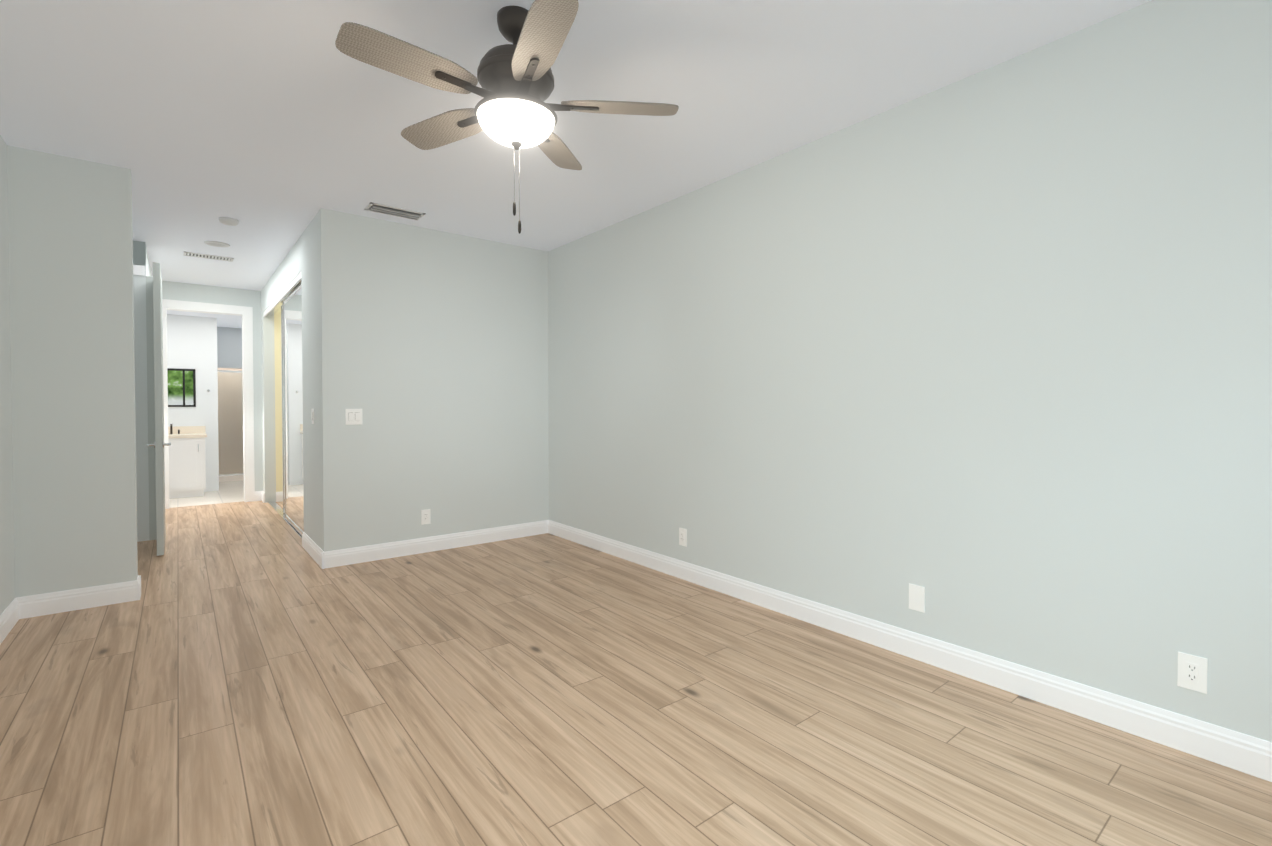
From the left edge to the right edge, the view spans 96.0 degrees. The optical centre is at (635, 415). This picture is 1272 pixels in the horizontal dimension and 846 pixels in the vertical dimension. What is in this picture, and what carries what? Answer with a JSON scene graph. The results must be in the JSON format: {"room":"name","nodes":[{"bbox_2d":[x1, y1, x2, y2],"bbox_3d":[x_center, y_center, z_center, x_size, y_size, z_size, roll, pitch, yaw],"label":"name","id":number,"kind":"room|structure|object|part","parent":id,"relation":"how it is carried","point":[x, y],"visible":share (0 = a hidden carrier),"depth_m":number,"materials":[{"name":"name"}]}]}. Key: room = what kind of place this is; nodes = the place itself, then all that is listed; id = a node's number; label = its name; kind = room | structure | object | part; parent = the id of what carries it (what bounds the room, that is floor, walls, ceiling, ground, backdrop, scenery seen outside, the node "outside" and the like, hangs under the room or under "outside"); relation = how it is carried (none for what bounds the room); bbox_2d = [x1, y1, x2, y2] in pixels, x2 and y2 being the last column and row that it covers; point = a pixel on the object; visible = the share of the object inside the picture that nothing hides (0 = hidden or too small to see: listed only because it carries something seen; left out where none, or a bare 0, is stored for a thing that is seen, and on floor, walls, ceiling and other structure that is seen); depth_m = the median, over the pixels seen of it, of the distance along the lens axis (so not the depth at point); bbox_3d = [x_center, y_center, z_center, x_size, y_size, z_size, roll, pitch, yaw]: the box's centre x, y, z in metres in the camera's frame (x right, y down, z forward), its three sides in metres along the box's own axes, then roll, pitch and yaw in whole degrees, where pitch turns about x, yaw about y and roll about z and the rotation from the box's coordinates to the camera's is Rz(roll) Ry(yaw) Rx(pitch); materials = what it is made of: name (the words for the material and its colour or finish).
{"room":"empty bedroom","nodes":[
{"label":"empty bedroom","id":0,"kind":"room"},
{"bbox_2d":[0,135,14,614],"bbox_3d":[-1.942,-0.145,1.127,0.120,2.740,5.500,-1,1,-39],"label":"wall","id":1,"kind":"structure","parent":0,"point":[7,574],"depth_m":3.20,"materials":[{"name":"paint"}]},
{"bbox_2d":[0,598,18,643],"bbox_3d":[-1.889,1.161,1.192,0.016,0.126,5.500,-1,1,-39],"label":"baseboard","id":2,"kind":"structure","parent":1,"relation":"attached to","point":[9,617],"depth_m":3.14,"materials":[{"name":"white wood"}]},
{"bbox_2d":[7,145,137,597],"bbox_3d":[-3.670,-0.183,3.343,1.115,2.740,0.120,-1,1,-39],"label":"wall","id":3,"kind":"structure","parent":0,"point":[70,225],"depth_m":3.47,"materials":[{"name":"paint"}]},
{"bbox_2d":[16,580,139,618],"bbox_3d":[-3.394,1.121,3.499,0.549,0.126,0.016,-1,1,-39],"label":"baseboard","id":4,"kind":"structure","parent":3,"relation":"attached to","point":[66,601],"depth_m":3.48,"materials":[{"name":"white wood"}]},
{"bbox_2d":[137,575,140,599],"bbox_3d":[-3.228,1.118,3.719,0.016,0.126,0.152,-1,1,-39],"label":"baseboard","id":5,"kind":"structure","parent":3,"relation":"attached to","point":[138,590],"depth_m":3.66,"materials":[{"name":"white wood"}]},
{"bbox_2d":[133,240,145,265],"bbox_3d":[-4.831,-1.427,5.044,0.775,0.310,0.120,-1,1,-39],"label":"wall","id":6,"kind":"structure","parent":0,"point":[139,252],"depth_m":5.21,"materials":[{"name":"paint"}]},
{"bbox_2d":[133,265,165,539],"bbox_3d":[-4.783,-0.101,5.029,0.978,2.518,0.036,-1,1,-39],"label":"door frame","id":7,"kind":"structure","parent":6,"relation":"attached to","point":[140,270],"depth_m":5.28,"materials":[{"name":"grey paint"}]},
{"bbox_2d":[133,241,151,541],"bbox_3d":[-5.200,-0.229,6.050,0.120,2.740,2.120,-1,1,-39],"label":"wall","id":8,"kind":"structure","parent":0,"point":[141,404],"depth_m":5.24,"materials":[{"name":"paint"}]},
{"bbox_2d":[147,262,170,555],"bbox_3d":[-4.168,-0.053,5.007,0.153,2.398,0.817,-1,1,-39],"label":"hall door","id":9,"kind":"structure","parent":8,"relation":"in","point":[159,444],"depth_m":4.69,"materials":[{"name":"grey paint"}]},
{"bbox_2d":[162,281,163,298],"bbox_3d":[-5.737,-0.244,6.901,0.105,2.740,0.120,-1,1,-39],"label":"wall","id":10,"kind":"structure","parent":0,"point":[162,289],"depth_m":6.86,"materials":[{"name":"paint"}]},
{"bbox_2d":[167,314,218,491],"bbox_3d":[-6.373,-0.266,8.211,0.600,2.740,0.120,-1,1,-39],"label":"wall","id":11,"kind":"structure","parent":0,"point":[206,369],"depth_m":8.23,"materials":[{"name":"paint"}]},
{"bbox_2d":[167,368,195,406],"bbox_3d":[-6.452,-0.390,8.100,0.348,0.538,0.072,-1,1,-39],"label":"window","id":12,"kind":"structure","parent":11,"relation":"in","point":[194,389],"depth_m":8.12,"materials":[{"name":"black metal"}]},
{"bbox_2d":[167,310,241,327],"bbox_3d":[-6.808,-1.528,8.341,3.090,0.218,3.500,-1,1,-39],"label":"ceiling soffit","id":13,"kind":"structure","parent":0,"point":[231,321],"depth_m":8.29,"materials":[{"name":"paint"}]},
{"bbox_2d":[169,480,243,507],"bbox_3d":[-6.814,1.151,8.394,3.250,0.100,3.640,-1,1,-39],"label":"floor","id":14,"kind":"structure","parent":0,"point":[230,491],"depth_m":7.75,"materials":[{"name":"beige tile"}]},
{"bbox_2d":[168,424,206,498],"bbox_3d":[-6.741,0.621,7.474,1.815,0.990,0.586,-1,1,-39],"label":"bathroom vanity","id":15,"kind":"object","parent":14,"relation":"on","point":[187,470],"visible":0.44,"depth_m":7.72,"materials":[{"name":"white wood"}]},
{"bbox_2d":[218,370,243,481],"bbox_3d":[-6.507,0.171,9.571,0.874,1.820,0.100,-1,1,-39],"label":"shower stall","id":16,"kind":"object","parent":14,"relation":"on","point":[230,417],"visible":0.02,"depth_m":9.43,"materials":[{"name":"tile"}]},
{"bbox_2d":[164,281,262,490],"bbox_3d":[-5.316,-0.250,7.238,0.973,2.740,0.120,-1,1,-39],"label":"wall","id":17,"kind":"structure","parent":0,"point":[252,298],"depth_m":7.43,"materials":[{"name":"paint"}]},
{"bbox_2d":[162,299,254,508],"bbox_3d":[-5.387,-0.138,7.184,0.969,2.518,0.156,-1,1,-39],"label":"door frame","id":18,"kind":"structure","parent":17,"relation":"attached to","point":[245,313],"depth_m":7.37,"materials":[{"name":"white wood"}]},
{"bbox_2d":[255,491,261,500],"bbox_3d":[-4.930,1.053,7.482,0.092,0.126,0.016,-1,1,-39],"label":"baseboard","id":19,"kind":"structure","parent":17,"relation":"attached to","point":[258,495],"depth_m":7.47,"materials":[{"name":"white wood"}]},
{"bbox_2d":[217,368,241,370],"bbox_3d":[-7.095,-0.302,10.297,1.120,2.740,0.120,-1,1,-39],"label":"wall","id":20,"kind":"structure","parent":0,"point":[231,369],"depth_m":10.14,"materials":[{"name":"tile"}]},
{"bbox_2d":[217,327,241,368],"bbox_3d":[-6.507,-1.109,9.549,0.880,0.660,0.120,-1,1,-39],"label":"wall","id":21,"kind":"structure","parent":0,"point":[229,347],"depth_m":9.36,"materials":[{"name":"paint"}]},
{"bbox_2d":[274,309,282,491],"bbox_3d":[-4.443,-0.257,7.643,0.657,2.740,0.120,-1,1,-39],"label":"wall","id":22,"kind":"structure","parent":0,"point":[278,401],"depth_m":7.42,"materials":[{"name":"paint"}]},
{"bbox_2d":[276,491,282,501],"bbox_3d":[-4.400,1.051,7.612,0.657,0.126,0.016,-1,1,-39],"label":"baseboard","id":23,"kind":"structure","parent":22,"relation":"attached to","point":[279,496],"depth_m":7.42,"materials":[{"name":"white wood"}]},
{"bbox_2d":[261,212,320,547],"bbox_3d":[-3.671,-0.230,6.057,0.120,2.740,4.020,-1,1,-39],"label":"wall","id":24,"kind":"structure","parent":0,"point":[310,371],"depth_m":4.94,"materials":[{"name":"paint"}]},
{"bbox_2d":[262,491,264,502],"bbox_3d":[-4.833,1.054,7.423,0.016,0.126,0.230,-1,1,-39],"label":"baseboard","id":25,"kind":"structure","parent":24,"relation":"attached to","point":[263,496],"depth_m":7.34,"materials":[{"name":"white wood"}]},
{"bbox_2d":[263,272,301,538],"bbox_3d":[-3.805,-0.077,6.222,0.106,2.430,2.900,-1,1,-39],"label":"track rail","id":26,"kind":"object","parent":24,"relation":"attached to","point":[273,308],"visible":0.53,"depth_m":6.34,"materials":[{"name":"white metal"}]},
{"bbox_2d":[281,305,284,513],"bbox_3d":[-3.604,-0.059,6.011,0.022,2.360,1.420,-1,1,-39],"label":"mirrored closet door","id":27,"kind":"structure","parent":24,"relation":"in","point":[282,407],"depth_m":6.53,"materials":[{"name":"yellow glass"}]},
{"bbox_2d":[283,283,303,535],"bbox_3d":[-3.361,-0.053,5.652,0.022,2.360,1.445,-1,1,-39],"label":"mirrored closet door","id":28,"kind":"structure","parent":24,"relation":"in","point":[293,407],"depth_m":5.71,"materials":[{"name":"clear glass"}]},
{"bbox_2d":[311,409,313,423],"bbox_3d":[-2.635,0.007,4.662,0.010,0.124,0.076,-1,1,-39],"label":"light switch","id":29,"kind":"object","parent":24,"relation":"attached to","point":[312,414],"visible":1,"depth_m":4.65,"materials":[{"name":"white plastic"}]},
{"bbox_2d":[302,532,324,568],"bbox_3d":[-2.666,1.101,4.715,0.016,0.126,0.906,-1,1,-39],"label":"baseboard","id":30,"kind":"structure","parent":24,"relation":"attached to","point":[312,548],"depth_m":4.66,"materials":[{"name":"white wood"}]},
{"bbox_2d":[318,208,548,551],"bbox_3d":[-1.658,-0.212,5.017,1.963,2.740,0.120,-1,1,-39],"label":"wall","id":31,"kind":"structure","parent":0,"point":[433,355],"depth_m":4.85,"materials":[{"name":"paint"}]},
{"bbox_2d":[345,409,362,424],"bbox_3d":[-2.213,0.010,4.494,0.122,0.124,0.010,-1,1,-39],"label":"light switch","id":32,"kind":"object","parent":31,"relation":"attached to","point":[353,417],"visible":1,"depth_m":4.49,"materials":[{"name":"white plastic"}]},
{"bbox_2d":[421,509,430,524],"bbox_3d":[-1.781,0.861,4.855,0.076,0.124,0.008,-1,1,-39],"label":"outlet","id":33,"kind":"object","parent":31,"relation":"attached to","point":[426,516],"visible":1,"depth_m":4.85,"materials":[{"name":"white plastic"}]},
{"bbox_2d":[322,520,548,567],"bbox_3d":[-1.622,1.096,4.981,1.979,0.126,0.016,-1,1,-39],"label":"baseboard","id":34,"kind":"structure","parent":31,"relation":"attached to","point":[348,556],"depth_m":4.87,"materials":[{"name":"white wood"}]},
{"bbox_2d":[0,0,1151,290],"bbox_3d":[-3.238,-1.631,4.964,4.706,0.100,13.390,-1,1,-39],"label":"ceiling","id":35,"kind":"structure","parent":0,"point":[272,126],"depth_m":2.78,"materials":[{"name":"paint"}]},
{"bbox_2d":[183,252,233,261],"bbox_3d":[-4.287,-1.590,5.746,0.400,0.012,0.170,-1,1,-39],"label":"ceiling vent","id":36,"kind":"object","parent":35,"relation":"in","point":[206,256],"visible":0.96,"depth_m":5.74,"materials":[{"name":"white metal"}]},
{"bbox_2d":[204,241,229,246],"bbox_3d":[-3.874,-1.582,5.295,0.196,0.010,0.196,-1,1,-39],"label":"trim","id":37,"kind":"structure","parent":35,"relation":"attached to","point":[216,244],"depth_m":5.28,"materials":[{"name":"white"}]},
{"bbox_2d":[219,217,238,225],"bbox_3d":[-3.276,-1.555,4.608,0.136,0.040,0.136,-1,1,-39],"label":"smoke detector","id":38,"kind":"object","parent":35,"relation":"attached to","point":[228,221],"visible":1,"depth_m":4.57,"materials":[{"name":"white plastic"}]},
{"bbox_2d":[364,202,424,220],"bbox_3d":[-1.854,-1.560,4.409,0.400,0.033,0.190,-1,1,-39],"label":"ceiling vent","id":39,"kind":"object","parent":35,"relation":"in","point":[393,211],"visible":0.96,"depth_m":4.37,"materials":[{"name":"white metal"}]},
{"bbox_2d":[335,0,678,233],"bbox_3d":[-0.492,-1.121,2.189,1.178,0.825,1.220,-1,1,-39],"label":"ceiling fan","id":40,"kind":"object","parent":35,"relation":"hanging from","point":[515,80],"visible":1,"depth_m":2.10,"materials":[{"name":"brown wood"}]},
{"bbox_3d":[-0.464,-1.108,2.220,0.298,0.108,0.298,-1,1,-39],"label":"lamp shade","id":41,"kind":"part","parent":40,"relation":"part of","materials":[{"name":"white glass"}]},
{"bbox_2d":[0,501,1271,845],"bbox_3d":[-1.964,1.231,3.701,4.356,0.100,9.750,-1,1,-39],"label":"floor","id":42,"kind":"structure","parent":0,"point":[244,673],"depth_m":2.22,"materials":[{"name":"brown wood"}]},
{"bbox_2d":[548,0,1271,741],"bbox_3d":[0.926,-0.185,3.455,0.120,2.740,5.790,-1,1,-39],"label":"wall","id":43,"kind":"structure","parent":0,"point":[984,358],"depth_m":2.54,"materials":[{"name":"paint"}]},
{"bbox_2d":[679,528,686,546],"bbox_3d":[0.336,0.874,4.108,0.008,0.124,0.076,-1,1,-39],"label":"electrical outlet","id":44,"kind":"object","parent":43,"relation":"attached to","point":[682,537],"visible":1,"depth_m":4.10,"materials":[{"name":"white plastic"}]},
{"bbox_2d":[548,520,1271,781],"bbox_3d":[0.874,1.122,3.435,0.016,0.126,5.550,-1,1,-39],"label":"baseboard","id":45,"kind":"structure","parent":43,"relation":"attached to","point":[1242,752],"depth_m":2.53,"materials":[{"name":"white wood"}]},
{"bbox_2d":[909,583,924,612],"bbox_3d":[1.377,0.896,2.809,0.006,0.124,0.076,-1,1,-39],"label":"outlet","id":46,"kind":"object","parent":43,"relation":"attached to","point":[916,597],"visible":1,"depth_m":2.81,"materials":[{"name":"white plastic"}]},
{"bbox_2d":[1177,652,1207,693],"bbox_3d":[1.988,0.919,2.046,0.008,0.124,0.076,-1,1,-39],"label":"electrical outlet","id":47,"kind":"object","parent":43,"relation":"attached to","point":[1192,672],"visible":1,"depth_m":2.04,"materials":[{"name":"white plastic"}]},
{"label":"outside","id":48,"kind":"structure","parent":0,"visible":0},
{"bbox_2d":[167,370,192,404],"bbox_3d":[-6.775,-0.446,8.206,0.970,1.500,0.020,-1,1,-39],"label":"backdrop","id":49,"kind":"structure","parent":48,"point":[175,387],"depth_m":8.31,"materials":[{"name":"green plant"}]}
]}

